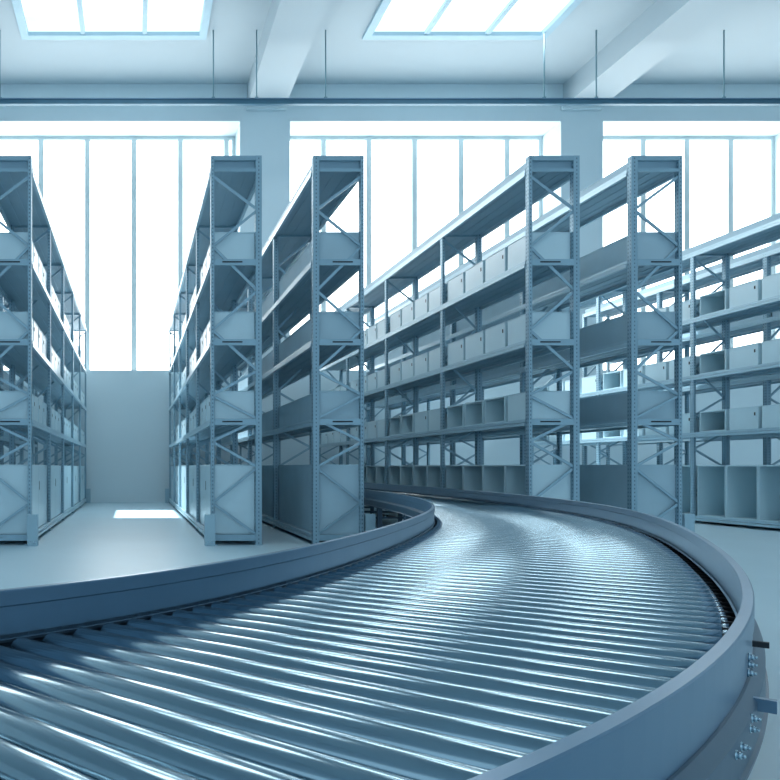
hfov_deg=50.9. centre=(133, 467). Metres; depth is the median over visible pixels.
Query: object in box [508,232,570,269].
storage bin
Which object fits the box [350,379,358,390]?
storage bin
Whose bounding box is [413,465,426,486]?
storage bin
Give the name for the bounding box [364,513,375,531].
protector
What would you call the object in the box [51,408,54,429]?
storage bin
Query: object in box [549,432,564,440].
storage bin
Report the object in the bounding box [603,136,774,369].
window
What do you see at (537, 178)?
storage rack
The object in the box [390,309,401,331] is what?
storage bin
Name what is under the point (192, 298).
storage bin
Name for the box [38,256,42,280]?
storage bin
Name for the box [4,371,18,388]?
storage bin
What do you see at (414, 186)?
window
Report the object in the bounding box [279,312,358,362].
storage bin
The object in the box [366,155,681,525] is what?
storage rack
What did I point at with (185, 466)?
storage bin
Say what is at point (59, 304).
storage bin
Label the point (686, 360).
storage bin
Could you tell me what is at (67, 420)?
storage bin
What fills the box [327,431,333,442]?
storage bin
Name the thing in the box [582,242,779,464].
storage rack
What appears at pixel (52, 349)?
storage bin
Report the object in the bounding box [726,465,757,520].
storage bin
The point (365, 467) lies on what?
storage bin
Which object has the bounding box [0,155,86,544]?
storage rack
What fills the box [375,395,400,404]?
storage bin
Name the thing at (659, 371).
storage bin
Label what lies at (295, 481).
storage bin
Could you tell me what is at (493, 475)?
storage bin
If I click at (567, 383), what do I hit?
storage bin
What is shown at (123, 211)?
window
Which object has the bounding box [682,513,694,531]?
protector
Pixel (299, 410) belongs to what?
storage bin
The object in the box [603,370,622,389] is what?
storage bin
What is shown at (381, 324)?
storage bin
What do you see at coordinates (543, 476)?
storage bin
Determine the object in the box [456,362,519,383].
storage bin
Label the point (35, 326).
storage bin
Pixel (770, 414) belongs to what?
storage bin
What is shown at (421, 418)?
storage bin
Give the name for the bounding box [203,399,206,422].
storage bin
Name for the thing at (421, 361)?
storage bin
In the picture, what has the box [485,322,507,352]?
storage bin
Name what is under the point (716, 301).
storage bin
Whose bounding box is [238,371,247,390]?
storage bin
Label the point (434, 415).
storage bin
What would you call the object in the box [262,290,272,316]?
storage bin
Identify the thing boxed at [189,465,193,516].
storage bin
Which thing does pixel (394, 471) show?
storage bin
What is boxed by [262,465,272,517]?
storage bin
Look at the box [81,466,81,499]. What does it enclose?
storage bin
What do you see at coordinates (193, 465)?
storage bin
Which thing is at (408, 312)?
storage bin
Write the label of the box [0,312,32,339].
storage bin
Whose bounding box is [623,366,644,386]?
storage bin
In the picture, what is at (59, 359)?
storage bin
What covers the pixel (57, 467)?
storage bin
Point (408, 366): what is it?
storage bin
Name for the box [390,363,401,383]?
storage bin
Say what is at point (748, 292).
storage bin
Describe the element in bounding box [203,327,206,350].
storage bin
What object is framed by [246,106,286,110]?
trim
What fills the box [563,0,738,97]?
beam
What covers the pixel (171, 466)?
storage bin
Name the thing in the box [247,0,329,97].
beam
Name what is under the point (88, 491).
protector
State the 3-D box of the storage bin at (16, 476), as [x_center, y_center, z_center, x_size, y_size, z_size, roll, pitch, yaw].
[-1.623,0.415,10.242,0.531,0.900,1.069,0,0,0]
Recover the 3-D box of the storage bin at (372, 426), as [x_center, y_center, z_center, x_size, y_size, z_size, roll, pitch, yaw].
[5.399,-0.807,16.161,0.531,0.365,0.594,0,0,0]
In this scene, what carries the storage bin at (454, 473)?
on the storage rack at (537, 178)
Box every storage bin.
[0,232,32,260]
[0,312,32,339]
[0,391,32,418]
[0,465,38,533]
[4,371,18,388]
[33,244,37,270]
[33,320,37,346]
[33,395,37,421]
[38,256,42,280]
[38,327,42,352]
[38,398,42,423]
[39,465,46,526]
[43,266,46,289]
[43,334,46,357]
[43,402,46,425]
[47,465,54,520]
[51,285,54,305]
[51,347,54,367]
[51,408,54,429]
[55,293,57,311]
[55,352,57,371]
[55,411,57,430]
[55,465,60,516]
[58,300,60,317]
[58,356,60,374]
[58,413,60,432]
[64,365,66,381]
[64,417,65,434]
[64,466,66,510]
[66,318,68,334]
[66,369,68,385]
[66,419,68,435]
[67,466,70,508]
[69,421,70,436]
[74,466,74,504]
[75,466,78,503]
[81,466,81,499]
[82,466,84,498]
[171,466,172,498]
[175,466,177,503]
[178,466,178,503]
[181,466,184,508]
[183,419,184,435]
[185,466,185,509]
[189,357,190,373]
[189,413,190,431]
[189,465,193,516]
[191,292,193,310]
[191,352,193,370]
[191,410,193,430]
[193,465,199,520]
[194,348,195,365]
[194,409,195,428]
[199,465,205,524]
[200,266,202,286]
[200,334,202,355]
[200,402,202,424]
[203,256,206,277]
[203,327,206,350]
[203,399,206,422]
[206,245,209,267]
[206,321,209,343]
[206,395,209,420]
[206,465,254,533]
[214,232,254,258]
[214,312,254,338]
[214,391,254,418]
[221,436,229,442]
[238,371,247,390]
[238,430,247,438]
[252,350,272,381]
[252,410,272,434]
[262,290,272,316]
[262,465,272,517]
[279,232,358,297]
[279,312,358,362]
[279,391,358,427]
[279,465,358,533]
[321,432,326,443]
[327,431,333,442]
[334,431,340,442]
[341,429,349,441]
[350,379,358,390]
[350,427,358,440]
[364,329,367,345]
[364,376,367,391]
[364,422,367,438]
[364,466,366,505]
[367,421,376,437]
[367,466,375,507]
[368,323,376,342]
[368,372,376,390]
[375,347,400,365]
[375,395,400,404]
[376,466,388,483]
[377,317,389,338]
[377,368,389,387]
[377,418,389,436]
[389,465,399,484]
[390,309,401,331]
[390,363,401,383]
[390,416,400,435]
[400,465,412,485]
[401,413,414,433]
[402,302,414,325]
[402,358,414,379]
[406,325,449,352]
[406,381,449,396]
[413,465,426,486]
[414,352,428,375]
[414,411,428,432]
[415,293,428,318]
[427,465,445,487]
[429,284,447,310]
[429,346,447,370]
[429,408,446,430]
[446,465,462,488]
[447,272,464,300]
[447,338,464,364]
[447,404,464,428]
[456,293,519,331]
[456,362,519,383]
[463,465,482,490]
[465,260,484,291]
[465,330,484,359]
[465,400,484,425]
[483,465,504,492]
[485,247,507,281]
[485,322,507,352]
[485,396,507,423]
[505,465,570,499]
[507,391,570,420]
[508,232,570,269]
[508,312,570,345]
[532,232,675,299]
[532,312,675,364]
[533,391,674,426]
[535,385,548,390]
[535,433,548,441]
[549,382,564,390]
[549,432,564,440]
[565,378,581,393]
[565,431,581,439]
[580,465,675,522]
[582,375,602,393]
[582,428,602,438]
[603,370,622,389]
[603,427,622,437]
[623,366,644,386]
[623,425,644,436]
[645,361,668,382]
[645,426,668,434]
[650,307,668,311]
[669,299,699,320]
[669,356,699,378]
[669,413,699,433]
[670,374,771,388]
[682,313,771,337]
[682,465,696,514]
[697,465,725,517]
[700,289,728,315]
[700,349,728,373]
[700,409,728,431]
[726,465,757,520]
[729,279,761,307]
[729,343,761,368]
[729,406,761,429]
[758,465,779,522]
[761,338,779,363]
[762,272,779,298]
[762,404,779,427]
[772,311,779,316]
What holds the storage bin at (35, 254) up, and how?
on the storage rack at (23, 208)
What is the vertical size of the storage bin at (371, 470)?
0.900 m
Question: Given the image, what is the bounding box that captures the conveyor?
[0,482,777,779]
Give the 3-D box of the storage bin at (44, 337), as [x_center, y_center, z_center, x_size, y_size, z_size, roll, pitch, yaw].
[-1.623,-1.833,11.556,0.531,0.365,0.474,0,0,0]
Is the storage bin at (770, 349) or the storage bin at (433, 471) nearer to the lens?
the storage bin at (770, 349)
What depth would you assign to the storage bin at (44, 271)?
11.50 m
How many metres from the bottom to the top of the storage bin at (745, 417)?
0.365 m
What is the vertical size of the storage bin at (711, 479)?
0.900 m
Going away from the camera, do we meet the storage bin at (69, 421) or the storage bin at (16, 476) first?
the storage bin at (16, 476)
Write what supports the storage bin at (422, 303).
on the storage rack at (537, 178)
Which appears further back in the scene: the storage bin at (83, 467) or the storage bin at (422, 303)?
the storage bin at (83, 467)
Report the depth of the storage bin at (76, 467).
17.97 m
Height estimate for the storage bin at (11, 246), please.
0.365 m
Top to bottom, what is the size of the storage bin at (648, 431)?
0.365 m
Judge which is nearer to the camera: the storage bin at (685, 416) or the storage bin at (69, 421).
the storage bin at (685, 416)
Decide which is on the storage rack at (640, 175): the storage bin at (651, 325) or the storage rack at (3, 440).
the storage bin at (651, 325)
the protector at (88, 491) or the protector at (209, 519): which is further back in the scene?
the protector at (88, 491)
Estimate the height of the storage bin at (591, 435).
0.365 m
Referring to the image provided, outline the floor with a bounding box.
[0,503,779,779]
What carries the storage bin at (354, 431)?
on the storage rack at (537, 178)
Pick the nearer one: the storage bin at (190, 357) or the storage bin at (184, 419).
the storage bin at (190, 357)
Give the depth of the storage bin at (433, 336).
16.45 m
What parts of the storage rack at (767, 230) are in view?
shelf panel, shelf panel, shelf panel, shelf panel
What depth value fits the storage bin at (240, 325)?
9.71 m
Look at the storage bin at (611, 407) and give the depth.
9.98 m
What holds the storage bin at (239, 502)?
on the storage rack at (232, 182)
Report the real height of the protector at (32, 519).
0.400 m
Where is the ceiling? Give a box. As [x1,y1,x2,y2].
[0,0,779,83]
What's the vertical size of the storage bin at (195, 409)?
0.365 m
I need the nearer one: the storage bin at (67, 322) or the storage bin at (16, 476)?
the storage bin at (16, 476)
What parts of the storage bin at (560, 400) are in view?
lid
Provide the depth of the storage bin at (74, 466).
17.34 m
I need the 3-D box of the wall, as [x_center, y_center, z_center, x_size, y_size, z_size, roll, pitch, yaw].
[7.500,-5.190,21.965,45.600,12.380,1.330,0,0,0]
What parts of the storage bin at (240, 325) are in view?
lid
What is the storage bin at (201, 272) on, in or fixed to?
on the storage rack at (232, 182)
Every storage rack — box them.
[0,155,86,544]
[0,293,37,464]
[169,155,262,544]
[221,155,363,543]
[319,155,579,516]
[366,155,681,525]
[532,213,779,527]
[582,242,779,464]
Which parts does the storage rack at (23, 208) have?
shelf panel, shelf panel, shelf panel, shelf panel, shelf panel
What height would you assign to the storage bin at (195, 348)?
0.365 m
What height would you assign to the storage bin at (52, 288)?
0.365 m
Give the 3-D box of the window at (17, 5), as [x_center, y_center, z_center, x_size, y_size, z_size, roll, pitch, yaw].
[-0.490,-10.860,17.415,4.660,0.120,3.070,0,0,0]
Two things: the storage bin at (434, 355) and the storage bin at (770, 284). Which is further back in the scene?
the storage bin at (434, 355)
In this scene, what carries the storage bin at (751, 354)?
on the storage rack at (767, 230)
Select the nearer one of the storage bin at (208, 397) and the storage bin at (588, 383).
the storage bin at (208, 397)
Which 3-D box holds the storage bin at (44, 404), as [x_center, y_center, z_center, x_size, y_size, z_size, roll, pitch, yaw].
[-1.623,-0.807,11.556,0.531,0.365,0.474,0,0,0]
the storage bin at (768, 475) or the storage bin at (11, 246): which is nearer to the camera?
the storage bin at (11, 246)
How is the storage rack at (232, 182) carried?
on the floor
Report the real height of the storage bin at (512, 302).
0.365 m
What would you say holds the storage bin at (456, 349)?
on the storage rack at (537, 178)
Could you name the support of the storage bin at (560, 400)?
on the storage rack at (537, 178)
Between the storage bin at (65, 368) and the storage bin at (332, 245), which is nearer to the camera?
the storage bin at (332, 245)
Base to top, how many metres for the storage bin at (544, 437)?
0.365 m
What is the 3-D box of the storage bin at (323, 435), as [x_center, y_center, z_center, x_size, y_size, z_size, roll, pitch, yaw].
[5.399,-0.807,20.226,0.531,0.365,0.594,0,0,0]
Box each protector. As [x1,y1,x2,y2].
[27,514,37,545]
[86,489,90,502]
[165,489,168,502]
[204,514,214,545]
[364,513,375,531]
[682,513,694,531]
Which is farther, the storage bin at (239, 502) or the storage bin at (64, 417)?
the storage bin at (64, 417)
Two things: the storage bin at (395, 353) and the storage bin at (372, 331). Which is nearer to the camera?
the storage bin at (372, 331)
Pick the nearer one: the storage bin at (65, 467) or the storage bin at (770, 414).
the storage bin at (770, 414)
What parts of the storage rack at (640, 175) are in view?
shelf panel, shelf panel, shelf panel, shelf panel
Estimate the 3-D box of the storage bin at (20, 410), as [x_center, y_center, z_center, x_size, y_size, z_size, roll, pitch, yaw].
[-1.623,-0.807,9.944,0.531,0.365,0.474,0,0,0]
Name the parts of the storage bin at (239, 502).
lid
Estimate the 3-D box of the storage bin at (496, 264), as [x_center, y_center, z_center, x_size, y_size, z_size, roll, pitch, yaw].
[5.399,-2.862,10.661,0.531,0.365,0.594,0,0,0]
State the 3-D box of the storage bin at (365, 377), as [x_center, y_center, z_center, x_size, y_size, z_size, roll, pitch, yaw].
[5.399,-1.833,16.819,0.531,0.365,0.594,0,0,0]
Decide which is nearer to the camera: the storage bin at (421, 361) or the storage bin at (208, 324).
the storage bin at (208, 324)
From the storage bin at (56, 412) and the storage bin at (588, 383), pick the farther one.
the storage bin at (588, 383)
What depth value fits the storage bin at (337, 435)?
18.88 m
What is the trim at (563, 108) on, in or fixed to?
attached to the wall
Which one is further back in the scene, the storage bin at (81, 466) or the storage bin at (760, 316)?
the storage bin at (81, 466)
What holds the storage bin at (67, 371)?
on the storage rack at (23, 208)
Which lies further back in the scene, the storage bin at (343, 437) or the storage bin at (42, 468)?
the storage bin at (343, 437)
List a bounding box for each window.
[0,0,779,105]
[0,136,234,369]
[12,0,212,39]
[290,136,541,369]
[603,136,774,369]
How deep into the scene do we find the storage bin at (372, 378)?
16.11 m
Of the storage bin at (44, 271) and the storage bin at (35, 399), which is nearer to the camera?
the storage bin at (35, 399)
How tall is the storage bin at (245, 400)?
0.365 m
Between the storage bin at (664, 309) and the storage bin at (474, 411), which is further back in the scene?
the storage bin at (664, 309)
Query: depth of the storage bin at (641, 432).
14.97 m
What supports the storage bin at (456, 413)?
on the storage rack at (537, 178)
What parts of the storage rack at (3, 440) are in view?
shelf panel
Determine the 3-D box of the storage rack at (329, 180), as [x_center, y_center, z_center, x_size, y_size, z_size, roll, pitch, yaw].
[2.640,-1.508,15.150,0.679,5.015,11.030,0,0,0]
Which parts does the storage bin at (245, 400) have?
lid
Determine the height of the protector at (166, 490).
0.400 m
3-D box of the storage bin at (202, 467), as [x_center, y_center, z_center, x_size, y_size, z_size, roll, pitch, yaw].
[1.308,0.415,11.316,0.531,0.900,1.069,0,0,0]
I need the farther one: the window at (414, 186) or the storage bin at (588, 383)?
the window at (414, 186)
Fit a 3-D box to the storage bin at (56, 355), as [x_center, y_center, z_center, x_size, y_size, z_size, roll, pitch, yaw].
[-1.623,-1.833,13.289,0.531,0.365,0.474,0,0,0]
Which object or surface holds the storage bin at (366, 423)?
on the storage rack at (537, 178)
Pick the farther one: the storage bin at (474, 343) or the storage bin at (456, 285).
the storage bin at (456, 285)
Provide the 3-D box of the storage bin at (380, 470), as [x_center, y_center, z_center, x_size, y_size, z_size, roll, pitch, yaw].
[5.398,0.415,15.533,0.528,0.900,0.646,0,0,0]
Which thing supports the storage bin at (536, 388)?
on the storage rack at (767, 230)
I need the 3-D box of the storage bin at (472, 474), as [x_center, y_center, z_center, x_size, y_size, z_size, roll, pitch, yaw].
[5.398,0.415,11.348,0.528,0.900,0.646,0,0,0]
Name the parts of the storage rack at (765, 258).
shelf panel, shelf panel, shelf panel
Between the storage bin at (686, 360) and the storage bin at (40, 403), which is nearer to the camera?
the storage bin at (40, 403)
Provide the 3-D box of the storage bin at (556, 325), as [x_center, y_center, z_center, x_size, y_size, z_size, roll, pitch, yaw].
[5.399,-1.833,10.004,0.531,0.365,0.594,0,0,0]
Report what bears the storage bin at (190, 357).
on the storage rack at (232, 182)
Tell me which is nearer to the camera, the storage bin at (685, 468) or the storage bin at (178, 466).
the storage bin at (685, 468)
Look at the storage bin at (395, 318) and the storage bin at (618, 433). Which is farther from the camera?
the storage bin at (618, 433)
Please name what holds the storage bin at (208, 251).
on the storage rack at (232, 182)
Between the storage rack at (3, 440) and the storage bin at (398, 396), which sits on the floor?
the storage rack at (3, 440)
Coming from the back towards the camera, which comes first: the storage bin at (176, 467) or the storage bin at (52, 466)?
the storage bin at (176, 467)
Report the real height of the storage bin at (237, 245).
0.365 m
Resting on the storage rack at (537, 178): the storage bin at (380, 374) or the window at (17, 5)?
the storage bin at (380, 374)
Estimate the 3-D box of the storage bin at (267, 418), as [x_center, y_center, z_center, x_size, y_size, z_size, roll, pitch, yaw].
[2.658,-0.807,13.773,0.534,0.365,2.635,0,0,0]
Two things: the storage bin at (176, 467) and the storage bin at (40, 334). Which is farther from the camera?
the storage bin at (176, 467)
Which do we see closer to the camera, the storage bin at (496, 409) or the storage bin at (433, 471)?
the storage bin at (496, 409)
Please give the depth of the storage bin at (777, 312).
13.36 m
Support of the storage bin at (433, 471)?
on the storage rack at (537, 178)
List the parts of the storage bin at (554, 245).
lid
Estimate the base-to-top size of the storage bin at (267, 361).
0.365 m
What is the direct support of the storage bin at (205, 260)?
on the storage rack at (232, 182)
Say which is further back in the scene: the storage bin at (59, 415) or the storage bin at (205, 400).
the storage bin at (59, 415)
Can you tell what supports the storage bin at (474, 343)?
on the storage rack at (537, 178)
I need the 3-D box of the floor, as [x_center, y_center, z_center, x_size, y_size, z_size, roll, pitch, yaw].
[7.500,1.100,6.450,45.600,0.200,32.900,0,0,0]
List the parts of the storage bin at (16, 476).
lid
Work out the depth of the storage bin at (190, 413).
13.85 m
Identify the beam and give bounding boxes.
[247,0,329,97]
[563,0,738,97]
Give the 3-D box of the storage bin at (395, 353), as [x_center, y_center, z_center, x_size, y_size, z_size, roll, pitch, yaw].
[6.755,-2.862,19.273,0.534,0.365,2.635,0,0,0]
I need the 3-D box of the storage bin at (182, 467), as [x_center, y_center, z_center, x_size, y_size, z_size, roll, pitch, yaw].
[1.308,0.415,15.857,0.531,0.900,1.069,0,0,0]
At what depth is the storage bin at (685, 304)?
13.69 m
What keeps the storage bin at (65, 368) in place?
on the storage rack at (23, 208)
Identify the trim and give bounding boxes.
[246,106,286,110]
[561,106,602,110]
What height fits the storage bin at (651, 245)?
0.365 m
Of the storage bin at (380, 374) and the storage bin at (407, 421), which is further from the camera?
the storage bin at (380, 374)
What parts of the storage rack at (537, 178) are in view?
shelf panel, shelf panel, shelf panel, shelf panel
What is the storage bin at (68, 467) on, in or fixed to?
on the storage rack at (23, 208)
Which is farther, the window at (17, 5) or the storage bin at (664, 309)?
the window at (17, 5)
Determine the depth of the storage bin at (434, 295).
12.75 m
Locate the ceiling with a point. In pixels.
(751, 27)
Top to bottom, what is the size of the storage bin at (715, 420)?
0.365 m
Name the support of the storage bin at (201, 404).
on the storage rack at (232, 182)
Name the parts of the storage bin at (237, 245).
lid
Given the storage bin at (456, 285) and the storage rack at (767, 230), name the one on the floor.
the storage rack at (767, 230)
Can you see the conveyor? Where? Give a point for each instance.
(472, 635)
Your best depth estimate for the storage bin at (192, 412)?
13.28 m
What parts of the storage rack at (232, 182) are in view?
shelf panel, shelf panel, shelf panel, shelf panel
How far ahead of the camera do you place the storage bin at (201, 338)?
11.53 m
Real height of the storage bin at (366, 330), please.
0.365 m
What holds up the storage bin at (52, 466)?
on the storage rack at (23, 208)
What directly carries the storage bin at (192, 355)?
on the storage rack at (232, 182)
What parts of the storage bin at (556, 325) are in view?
lid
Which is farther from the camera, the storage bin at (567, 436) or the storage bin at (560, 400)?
the storage bin at (567, 436)
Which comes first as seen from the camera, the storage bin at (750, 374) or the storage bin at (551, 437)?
the storage bin at (750, 374)
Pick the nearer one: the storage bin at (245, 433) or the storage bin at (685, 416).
the storage bin at (685, 416)
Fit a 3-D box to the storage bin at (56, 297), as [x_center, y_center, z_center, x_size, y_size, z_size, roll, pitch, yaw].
[-1.623,-2.862,13.289,0.531,0.365,0.474,0,0,0]
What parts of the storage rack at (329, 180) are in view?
shelf panel, shelf panel, shelf panel, shelf panel, shelf panel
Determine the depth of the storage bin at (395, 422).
15.01 m
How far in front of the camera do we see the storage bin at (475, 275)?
11.26 m
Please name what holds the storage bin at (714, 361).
on the storage rack at (767, 230)
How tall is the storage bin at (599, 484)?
0.900 m
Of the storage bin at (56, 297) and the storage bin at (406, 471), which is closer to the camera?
the storage bin at (56, 297)
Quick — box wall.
[0,84,779,502]
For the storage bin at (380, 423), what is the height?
0.365 m
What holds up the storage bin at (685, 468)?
on the storage rack at (767, 230)
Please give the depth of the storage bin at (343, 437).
18.34 m
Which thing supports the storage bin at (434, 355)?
on the storage rack at (537, 178)
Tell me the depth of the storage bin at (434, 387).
16.45 m

